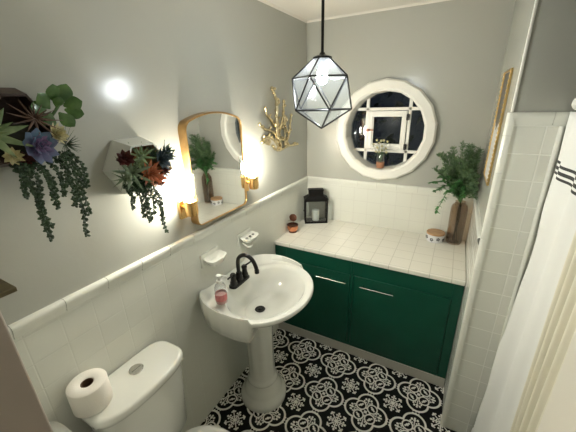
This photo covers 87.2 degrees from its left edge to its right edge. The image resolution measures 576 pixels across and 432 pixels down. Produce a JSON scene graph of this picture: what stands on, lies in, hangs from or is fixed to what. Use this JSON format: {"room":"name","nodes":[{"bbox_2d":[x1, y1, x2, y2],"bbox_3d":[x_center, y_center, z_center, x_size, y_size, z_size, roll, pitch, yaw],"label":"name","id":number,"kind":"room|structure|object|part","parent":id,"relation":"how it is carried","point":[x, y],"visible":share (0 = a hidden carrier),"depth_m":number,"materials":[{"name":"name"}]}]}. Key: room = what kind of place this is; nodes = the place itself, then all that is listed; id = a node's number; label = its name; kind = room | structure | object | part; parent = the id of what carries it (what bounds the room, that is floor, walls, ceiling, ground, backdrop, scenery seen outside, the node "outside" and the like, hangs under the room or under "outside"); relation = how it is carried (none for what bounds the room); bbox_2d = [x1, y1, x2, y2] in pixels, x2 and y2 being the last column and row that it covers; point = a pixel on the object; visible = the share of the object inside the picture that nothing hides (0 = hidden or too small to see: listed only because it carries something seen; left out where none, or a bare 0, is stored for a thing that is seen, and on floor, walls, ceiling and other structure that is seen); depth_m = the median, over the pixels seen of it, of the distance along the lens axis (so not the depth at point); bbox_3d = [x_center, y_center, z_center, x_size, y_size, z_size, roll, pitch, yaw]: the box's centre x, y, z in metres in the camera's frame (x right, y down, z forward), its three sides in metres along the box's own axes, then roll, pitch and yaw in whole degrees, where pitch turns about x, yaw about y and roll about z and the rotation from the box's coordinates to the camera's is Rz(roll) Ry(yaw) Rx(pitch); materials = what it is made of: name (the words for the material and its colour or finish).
{"room":"bathroom","nodes":[
{"label":"bathroom","id":0,"kind":"room"},
{"bbox_2d":[0,0,307,431],"bbox_3d":[-0.706,0.214,1.264,0.100,2.377,3.900,9,23,27],"label":"wall","id":1,"kind":"structure","parent":0,"point":[137,68],"depth_m":1.23,"materials":[{"name":"grey paint"}]},
{"bbox_2d":[0,279,16,297],"bbox_3d":[-0.837,0.248,0.789,0.128,0.076,0.184,9,23,27],"label":"wooden wall shelf","id":2,"kind":"object","parent":1,"relation":"attached to","point":[6,288],"visible":1,"depth_m":0.82,"materials":[{"name":"brown wood"}]},
{"bbox_2d":[0,84,91,241],"bbox_3d":[-0.715,-0.133,0.857,0.169,0.450,0.322,9,23,27],"label":"wall planter","id":3,"kind":"object","parent":1,"relation":"attached to","point":[27,133],"visible":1,"depth_m":0.84,"materials":[{"name":"green plant"}]},
{"bbox_2d":[102,137,175,232],"bbox_3d":[-0.551,-0.111,1.190,0.160,0.372,0.296,9,23,27],"label":"wall planter","id":4,"kind":"object","parent":1,"relation":"attached to","point":[136,165],"visible":1,"depth_m":1.12,"materials":[{"name":"grey"}]},
{"bbox_2d":[7,176,307,340],"bbox_3d":[-0.373,0.041,1.736,0.022,0.050,2.300,9,23,27],"label":"trim","id":5,"kind":"structure","parent":1,"relation":"attached to","point":[19,328],"depth_m":1.23,"materials":[{"name":"white tile"}]},
{"bbox_2d":[177,181,198,218],"bbox_3d":[-0.471,-0.086,1.415,0.104,0.220,0.068,9,23,27],"label":"wall sconce","id":6,"kind":"object","parent":1,"relation":"attached to","point":[188,207],"visible":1,"depth_m":1.40,"materials":[{"name":"gold metal"}]},
{"bbox_3d":[-0.507,-0.034,1.456,0.018,0.095,0.044,9,23,27],"label":"plate","id":7,"kind":"part","parent":6,"relation":"part of","materials":[{"name":"gold metal"}]},
{"bbox_3d":[-0.456,-0.114,1.395,0.044,0.100,0.044,9,23,27],"label":"bulb","id":8,"kind":"part","parent":6,"relation":"part of","materials":[{"name":"white glass"}]},
{"bbox_2d":[178,111,246,224],"bbox_3d":[-0.375,-0.267,1.604,0.048,0.543,0.418,9,23,27],"label":"wall mirror","id":9,"kind":"object","parent":1,"relation":"attached to","point":[211,143],"visible":1,"depth_m":1.56,"materials":[{"name":"gold metal"}]},
{"bbox_2d":[200,246,225,268],"bbox_3d":[-0.403,0.232,1.663,0.088,0.080,0.140,9,23,27],"label":"soap dish","id":10,"kind":"object","parent":1,"relation":"attached to","point":[212,257],"visible":1,"depth_m":1.66,"materials":[{"name":"white ceramic"}]},
{"bbox_3d":[-0.435,0.227,1.680,0.014,0.080,0.140,9,23,27],"label":"plate","id":11,"kind":"part","parent":10,"relation":"part of","materials":[{"name":"white ceramic"}]},
{"bbox_2d":[203,250,225,265],"bbox_3d":[-0.398,0.242,1.664,0.078,0.060,0.136,9,23,27],"label":"tray","id":12,"kind":"object","parent":10,"relation":"on","point":[212,257],"depth_m":1.66,"materials":[{"name":"white ceramic"}]},
{"bbox_2d":[237,227,257,247],"bbox_3d":[-0.249,0.147,1.931,0.088,0.098,0.140,9,23,27],"label":"toothbrush holder","id":13,"kind":"object","parent":1,"relation":"attached to","point":[247,236],"visible":1,"depth_m":1.91,"materials":[{"name":"white ceramic"}]},
{"bbox_3d":[-0.282,0.133,1.945,0.014,0.080,0.140,9,23,27],"label":"plate","id":14,"kind":"part","parent":13,"relation":"part of","materials":[{"name":"white ceramic"}]},
{"bbox_2d":[240,231,257,242],"bbox_3d":[-0.245,0.144,1.928,0.078,0.052,0.136,9,23,27],"label":"tray","id":15,"kind":"object","parent":13,"relation":"on","point":[245,236],"depth_m":1.92,"materials":[{"name":"white ceramic"}]},
{"bbox_2d":[246,161,258,190],"bbox_3d":[-0.226,-0.251,1.835,0.104,0.220,0.068,9,23,27],"label":"wall sconce","id":16,"kind":"object","parent":1,"relation":"attached to","point":[253,183],"visible":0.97,"depth_m":1.82,"materials":[{"name":"gold metal"}]},
{"bbox_3d":[-0.211,-0.279,1.815,0.044,0.100,0.044,9,23,27],"label":"bulb","id":17,"kind":"part","parent":16,"relation":"part of","materials":[{"name":"white glass"}]},
{"bbox_2d":[258,86,298,151],"bbox_3d":[-0.049,-0.671,2.110,0.048,0.426,0.552,9,23,27],"label":"wall sculpture","id":18,"kind":"object","parent":1,"relation":"attached to","point":[278,139],"visible":1,"depth_m":2.08,"materials":[{"name":"gold metal"}]},
{"bbox_2d":[258,0,306,22],"bbox_3d":[-0.407,-1.079,1.320,0.012,0.012,2.308,9,23,27],"label":"trim","id":19,"kind":"structure","parent":1,"relation":"attached to","point":[262,1],"depth_m":1.95,"materials":[{"name":"beige paint"}]},
{"bbox_2d":[200,328,455,431],"bbox_3d":[0.315,1.528,1.186,2.350,0.080,3.900,9,23,27],"label":"floor","id":20,"kind":"structure","parent":0,"point":[329,389],"depth_m":1.97,"materials":[{"name":"tile"}]},
{"bbox_2d":[49,421,71,431],"bbox_3d":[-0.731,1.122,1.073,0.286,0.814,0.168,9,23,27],"label":"waste bin","id":21,"kind":"object","parent":20,"relation":"on","point":[56,426],"visible":0.63,"depth_m":1.02,"materials":[{"name":"white plastic"}]},
{"bbox_2d":[81,341,228,431],"bbox_3d":[-0.401,1.050,1.256,0.678,0.802,0.400,9,23,27],"label":"toilet","id":22,"kind":"object","parent":20,"relation":"on","point":[148,389],"visible":0.89,"depth_m":1.23,"materials":[{"name":"white ceramic"}]},
{"bbox_2d":[65,368,112,417],"bbox_3d":[-0.719,0.640,1.099,0.128,0.100,0.128,9,23,27],"label":"toilet paper roll","id":23,"kind":"object","parent":22,"relation":"on","point":[88,393],"visible":1,"depth_m":1.06,"materials":[{"name":"white paper"}]},
{"bbox_3d":[-0.613,0.664,1.228,0.217,0.038,0.400,9,23,27],"label":"tank lid","id":24,"kind":"part","parent":22,"relation":"part of","materials":[{"name":"white ceramic"}]},
{"bbox_3d":[-0.609,0.847,1.298,0.200,0.350,0.368,9,23,27],"label":"tank","id":25,"kind":"part","parent":22,"relation":"part of","materials":[{"name":"white ceramic"}]},
{"bbox_3d":[-0.317,1.046,1.206,0.485,0.027,0.374,9,23,27],"label":"seat lid","id":26,"kind":"part","parent":22,"relation":"part of","materials":[{"name":"white plastic"}]},
{"bbox_2d":[199,253,313,412],"bbox_3d":[-0.130,0.701,1.811,0.551,1.051,0.640,9,23,27],"label":"pedestal sink","id":27,"kind":"object","parent":20,"relation":"on","point":[264,291],"visible":0.98,"depth_m":1.80,"materials":[{"name":"white ceramic"}]},
{"bbox_2d":[214,274,227,304],"bbox_3d":[-0.342,0.367,1.528,0.063,0.161,0.061,-19,27,-38],"label":"soap bottle","id":28,"kind":"object","parent":27,"relation":"on","point":[221,297],"visible":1,"depth_m":1.52,"materials":[{"name":"clear plastic"}]},
{"bbox_2d":[227,253,258,288],"bbox_3d":[-0.231,0.296,1.683,0.166,0.199,0.236,9,23,27],"label":"faucet","id":29,"kind":"object","parent":27,"relation":"on","point":[237,279],"depth_m":1.69,"materials":[{"name":"black metal"}]},
{"bbox_2d":[199,254,313,342],"bbox_3d":[-0.137,0.457,1.719,0.551,0.192,0.640,9,23,27],"label":"basin","id":30,"kind":"object","parent":27,"relation":"in","point":[282,288],"depth_m":1.74,"materials":[{"name":"white ceramic"}]},
{"bbox_2d":[275,245,464,387],"bbox_3d":[0.602,0.593,2.399,1.272,0.798,0.631,9,23,27],"label":"vanity cabinet","id":31,"kind":"object","parent":20,"relation":"on","point":[405,323],"visible":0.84,"depth_m":2.08,"materials":[{"name":"green paint"}]},
{"bbox_3d":[0.221,0.640,2.309,0.495,0.581,0.020,9,23,27],"label":"door","id":32,"kind":"part","parent":31,"relation":"part of","materials":[{"name":"green paint"}]},
{"bbox_3d":[0.307,0.447,2.150,0.220,0.008,0.036,9,23,27],"label":"handle","id":33,"kind":"part","parent":31,"relation":"part of","materials":[{"name":"silver metal"}]},
{"bbox_2d":[274,216,465,285],"bbox_3d":[0.598,0.200,2.265,1.274,0.030,0.606,9,23,27],"label":"countertop","id":34,"kind":"structure","parent":31,"relation":"on","point":[411,253],"depth_m":2.15,"materials":[{"name":"tile"}]},
{"bbox_2d":[287,214,297,232],"bbox_3d":[0.037,0.059,2.435,0.089,0.145,0.089,9,23,27],"label":"jar","id":35,"kind":"object","parent":34,"relation":"on","point":[292,227],"visible":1,"depth_m":2.42,"materials":[{"name":"orange glass"}]},
{"bbox_2d":[303,188,328,223],"bbox_3d":[0.235,-0.092,2.605,0.211,0.297,0.108,-2,21,-1],"label":"lantern","id":36,"kind":"object","parent":34,"relation":"on","point":[314,194],"visible":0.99,"depth_m":2.54,"materials":[{"name":"black paint"}]},
{"bbox_2d":[312,209,318,220],"bbox_3d":[0.241,-0.011,2.635,0.062,0.095,0.062,9,23,27],"label":"pillar candle","id":37,"kind":"object","parent":36,"relation":"in","point":[315,212],"visible":1,"depth_m":2.61,"materials":[{"name":"grey wax"}]},
{"bbox_3d":[0.240,-0.052,2.620,0.195,0.212,0.100,-2,21,-1],"label":"frame","id":38,"kind":"part","parent":36,"relation":"part of","materials":[{"name":"black paint"}]},
{"bbox_2d":[426,228,444,242],"bbox_3d":[1.083,0.147,2.226,0.128,0.072,0.126,9,23,27],"label":"lidded jar","id":39,"kind":"object","parent":34,"relation":"on","point":[433,235],"visible":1,"depth_m":2.19,"materials":[{"name":"white ceramic"}]},
{"bbox_3d":[1.083,0.120,2.216,0.124,0.015,0.124,9,23,27],"label":"wooden lid","id":40,"kind":"part","parent":39,"relation":"part of","materials":[{"name":"brown wood"}]},
{"bbox_3d":[1.197,0.045,2.145,0.108,0.314,0.108,9,23,27],"label":"bottle vase","id":41,"kind":"object","parent":34,"relation":"on","visible":0},
{"bbox_2d":[428,141,483,240],"bbox_3d":[1.083,-0.129,1.988,0.299,0.717,0.320,4,21,14],"label":"bunch","id":42,"kind":"object","parent":41,"relation":"in","point":[460,178],"visible":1,"depth_m":1.95,"materials":[{"name":"green plant"}]},
{"bbox_3d":[0.586,0.493,2.006,0.218,0.008,0.036,9,23,27],"label":"handle","id":43,"kind":"part","parent":31,"relation":"part of","materials":[{"name":"silver metal"}]},
{"bbox_3d":[0.723,0.723,2.050,0.594,0.581,0.020,9,23,27],"label":"door","id":44,"kind":"part","parent":31,"relation":"part of","materials":[{"name":"green paint"}]},
{"bbox_2d":[266,0,431,20],"bbox_3d":[0.250,-0.771,0.320,2.350,0.080,3.900,9,23,27],"label":"ceiling","id":45,"kind":"structure","parent":0,"point":[308,10],"depth_m":1.92,"materials":[{"name":"beige paint"}]},
{"bbox_2d":[292,0,351,128],"bbox_3d":[0.127,-0.666,1.112,0.228,0.668,0.238,9,23,27],"label":"pendant lamp","id":46,"kind":"object","parent":45,"relation":"hanging from","point":[321,75],"visible":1,"depth_m":1.14,"materials":[{"name":"black metal"}]},
{"bbox_3d":[0.133,-0.475,1.184,0.228,0.260,0.238,9,23,27],"label":"wire frame","id":47,"kind":"part","parent":46,"relation":"part of","materials":[{"name":"black metal"}]},
{"bbox_3d":[0.131,-0.537,1.161,0.044,0.061,0.044,9,23,27],"label":"bulb","id":48,"kind":"part","parent":46,"relation":"part of","materials":[{"name":"white glass"}]},
{"bbox_3d":[0.124,-0.785,1.067,0.120,0.413,0.120,9,23,27],"label":"rod","id":49,"kind":"part","parent":46,"relation":"part of","materials":[{"name":"black metal"}]},
{"bbox_2d":[318,58,326,66],"bbox_3d":[0.130,-0.581,1.144,0.034,0.031,0.034,9,23,27],"label":"socket","id":50,"kind":"object","parent":46,"relation":"attached to","point":[322,62],"depth_m":1.13,"materials":[{"name":"grey metal"}]},
{"bbox_2d":[306,0,514,242],"bbox_3d":[0.780,-0.275,2.449,1.306,2.377,0.170,9,23,27],"label":"wall","id":51,"kind":"structure","parent":0,"point":[453,51],"depth_m":2.09,"materials":[{"name":"grey paint"}]},
{"bbox_2d":[307,0,449,22],"bbox_3d":[0.704,-1.355,1.968,1.294,0.012,0.012,9,23,27],"label":"trim","id":52,"kind":"structure","parent":51,"relation":"attached to","point":[432,1],"depth_m":2.01,"materials":[{"name":"beige paint"}]},
{"bbox_2d":[336,78,437,179],"bbox_3d":[0.731,-0.641,2.287,0.717,0.728,0.166,9,23,27],"label":"window","id":53,"kind":"structure","parent":51,"relation":"in","point":[349,152],"depth_m":2.27,"materials":[{"name":"white paint"}]},
{"bbox_2d":[370,139,388,167],"bbox_3d":[0.702,-0.483,2.338,0.159,0.223,0.076,9,23,27],"label":"potted plant","id":54,"kind":"object","parent":53,"relation":"on","point":[379,164],"visible":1,"depth_m":2.33,"materials":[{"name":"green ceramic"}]},
{"bbox_3d":[0.721,-0.401,2.367,0.062,0.048,0.062,9,23,27],"label":"pot","id":55,"kind":"part","parent":54,"relation":"part of","materials":[{"name":"brown ceramic"}]},
{"bbox_3d":[0.758,-0.658,2.324,0.222,0.216,0.016,9,23,27],"label":"sash moulding","id":56,"kind":"part","parent":53,"relation":"part of","materials":[{"name":"white paint"}]},
{"bbox_3d":[0.757,-0.657,2.322,0.279,0.280,0.030,9,23,27],"label":"casement sash","id":57,"kind":"part","parent":53,"relation":"part of","materials":[{"name":"white paint"}]},
{"bbox_2d":[308,176,472,198],"bbox_3d":[0.733,-0.234,2.385,1.278,0.050,0.022,9,23,27],"label":"trim","id":58,"kind":"structure","parent":51,"relation":"attached to","point":[375,185],"depth_m":2.38,"materials":[{"name":"white tile"}]},
{"bbox_2d":[442,0,575,431],"bbox_3d":[1.560,0.026,1.593,0.972,2.377,1.080,9,23,27],"label":"wall","id":59,"kind":"structure","parent":0,"point":[548,80],"depth_m":1.28,"materials":[{"name":"white tile"}]},
{"bbox_2d":[440,112,514,427],"bbox_3d":[0.893,0.418,1.486,0.028,1.754,0.028,9,23,27],"label":"trim","id":60,"kind":"structure","parent":59,"relation":"attached to","point":[509,123],"depth_m":1.38,"materials":[{"name":"white tile"}]},
{"bbox_2d":[473,193,481,245],"bbox_3d":[1.095,-0.009,1.759,0.022,0.050,0.830,9,23,27],"label":"trim","id":61,"kind":"structure","parent":59,"relation":"attached to","point":[476,204],"depth_m":1.62,"materials":[{"name":"white tile"}]},
{"bbox_2d":[483,68,513,185],"bbox_3d":[1.067,-0.451,1.552,0.012,0.535,0.310,9,23,27],"label":"framed picture","id":62,"kind":"object","parent":59,"relation":"attached to","point":[506,80],"visible":1,"depth_m":1.51,"materials":[{"name":"gold metal"}]},
{"bbox_2d":[511,0,538,111],"bbox_3d":[0.862,-0.694,1.065,0.010,0.622,0.010,9,23,27],"label":"trim","id":63,"kind":"structure","parent":59,"relation":"attached to","point":[536,1],"depth_m":1.10,"materials":[{"name":"white paint"}]},
{"bbox_2d":[485,126,565,391],"bbox_3d":[1.031,0.469,1.410,0.020,1.705,0.009,9,23,27],"label":"trim","id":64,"kind":"structure","parent":59,"relation":"attached to","point":[561,130],"depth_m":1.24,"materials":[{"name":"white tile"}]},
{"bbox_2d":[512,112,569,125],"bbox_3d":[1.249,-0.314,0.981,0.862,0.048,0.016,9,23,27],"label":"trim","id":65,"kind":"structure","parent":59,"relation":"attached to","point":[521,118],"depth_m":1.13,"materials":[{"name":"white tile"}]},
{"bbox_3d":[-0.016,0.577,0.248,2.158,2.377,0.120,9,23,27],"label":"wall","id":66,"kind":"structure","parent":0,"visible":0},
{"bbox_2d":[0,311,52,431],"bbox_3d":[0.022,0.737,0.286,0.700,2.050,0.127,9,23,27],"label":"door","id":67,"kind":"structure","parent":66,"relation":"in","point":[21,409],"depth_m":0.29,"materials":[{"name":"beige paint"}]},
{"bbox_2d":[537,331,575,431],"bbox_3d":[0.443,0.650,0.497,0.096,2.020,0.620,9,23,27],"label":"door","id":68,"kind":"structure","parent":67,"relation":"attached to","point":[559,415],"depth_m":0.63,"materials":[{"name":"beige paint"}]},
{"bbox_2d":[572,98,575,109],"bbox_3d":[0.693,-0.169,0.483,0.052,0.052,1.420,9,23,27],"label":"curtain rod","id":69,"kind":"object","parent":66,"relation":"attached to","point":[574,100],"visible":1,"depth_m":1.07,"materials":[{"name":"white paint"}]},
{"bbox_2d":[471,112,575,431],"bbox_3d":[0.920,0.489,1.242,0.070,1.722,0.395,9,23,27],"label":"shower curtain","id":70,"kind":"object","parent":69,"relation":"hanging from","point":[518,344],"visible":0.97,"depth_m":1.11,"materials":[{"name":"white fabric"}]},
{"bbox_2d":[510,231,575,431],"bbox_3d":[0.689,0.680,0.797,0.032,1.754,0.666,9,23,27],"label":"liner","id":71,"kind":"object","parent":69,"relation":"hanging from","point":[559,328],"visible":0.76,"depth_m":0.90,"materials":[{"name":"beige"}]},
{"label":"outside","id":72,"kind":"structure","parent":0,"visible":0},
{"bbox_2d":[352,92,422,164],"bbox_3d":[1.013,-1.065,4.239,3.242,2.161,0.759,9,23,27],"label":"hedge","id":73,"kind":"object","parent":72,"point":[398,103],"visible":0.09,"depth_m":4.01,"materials":[{"name":"green plant"}]}
]}

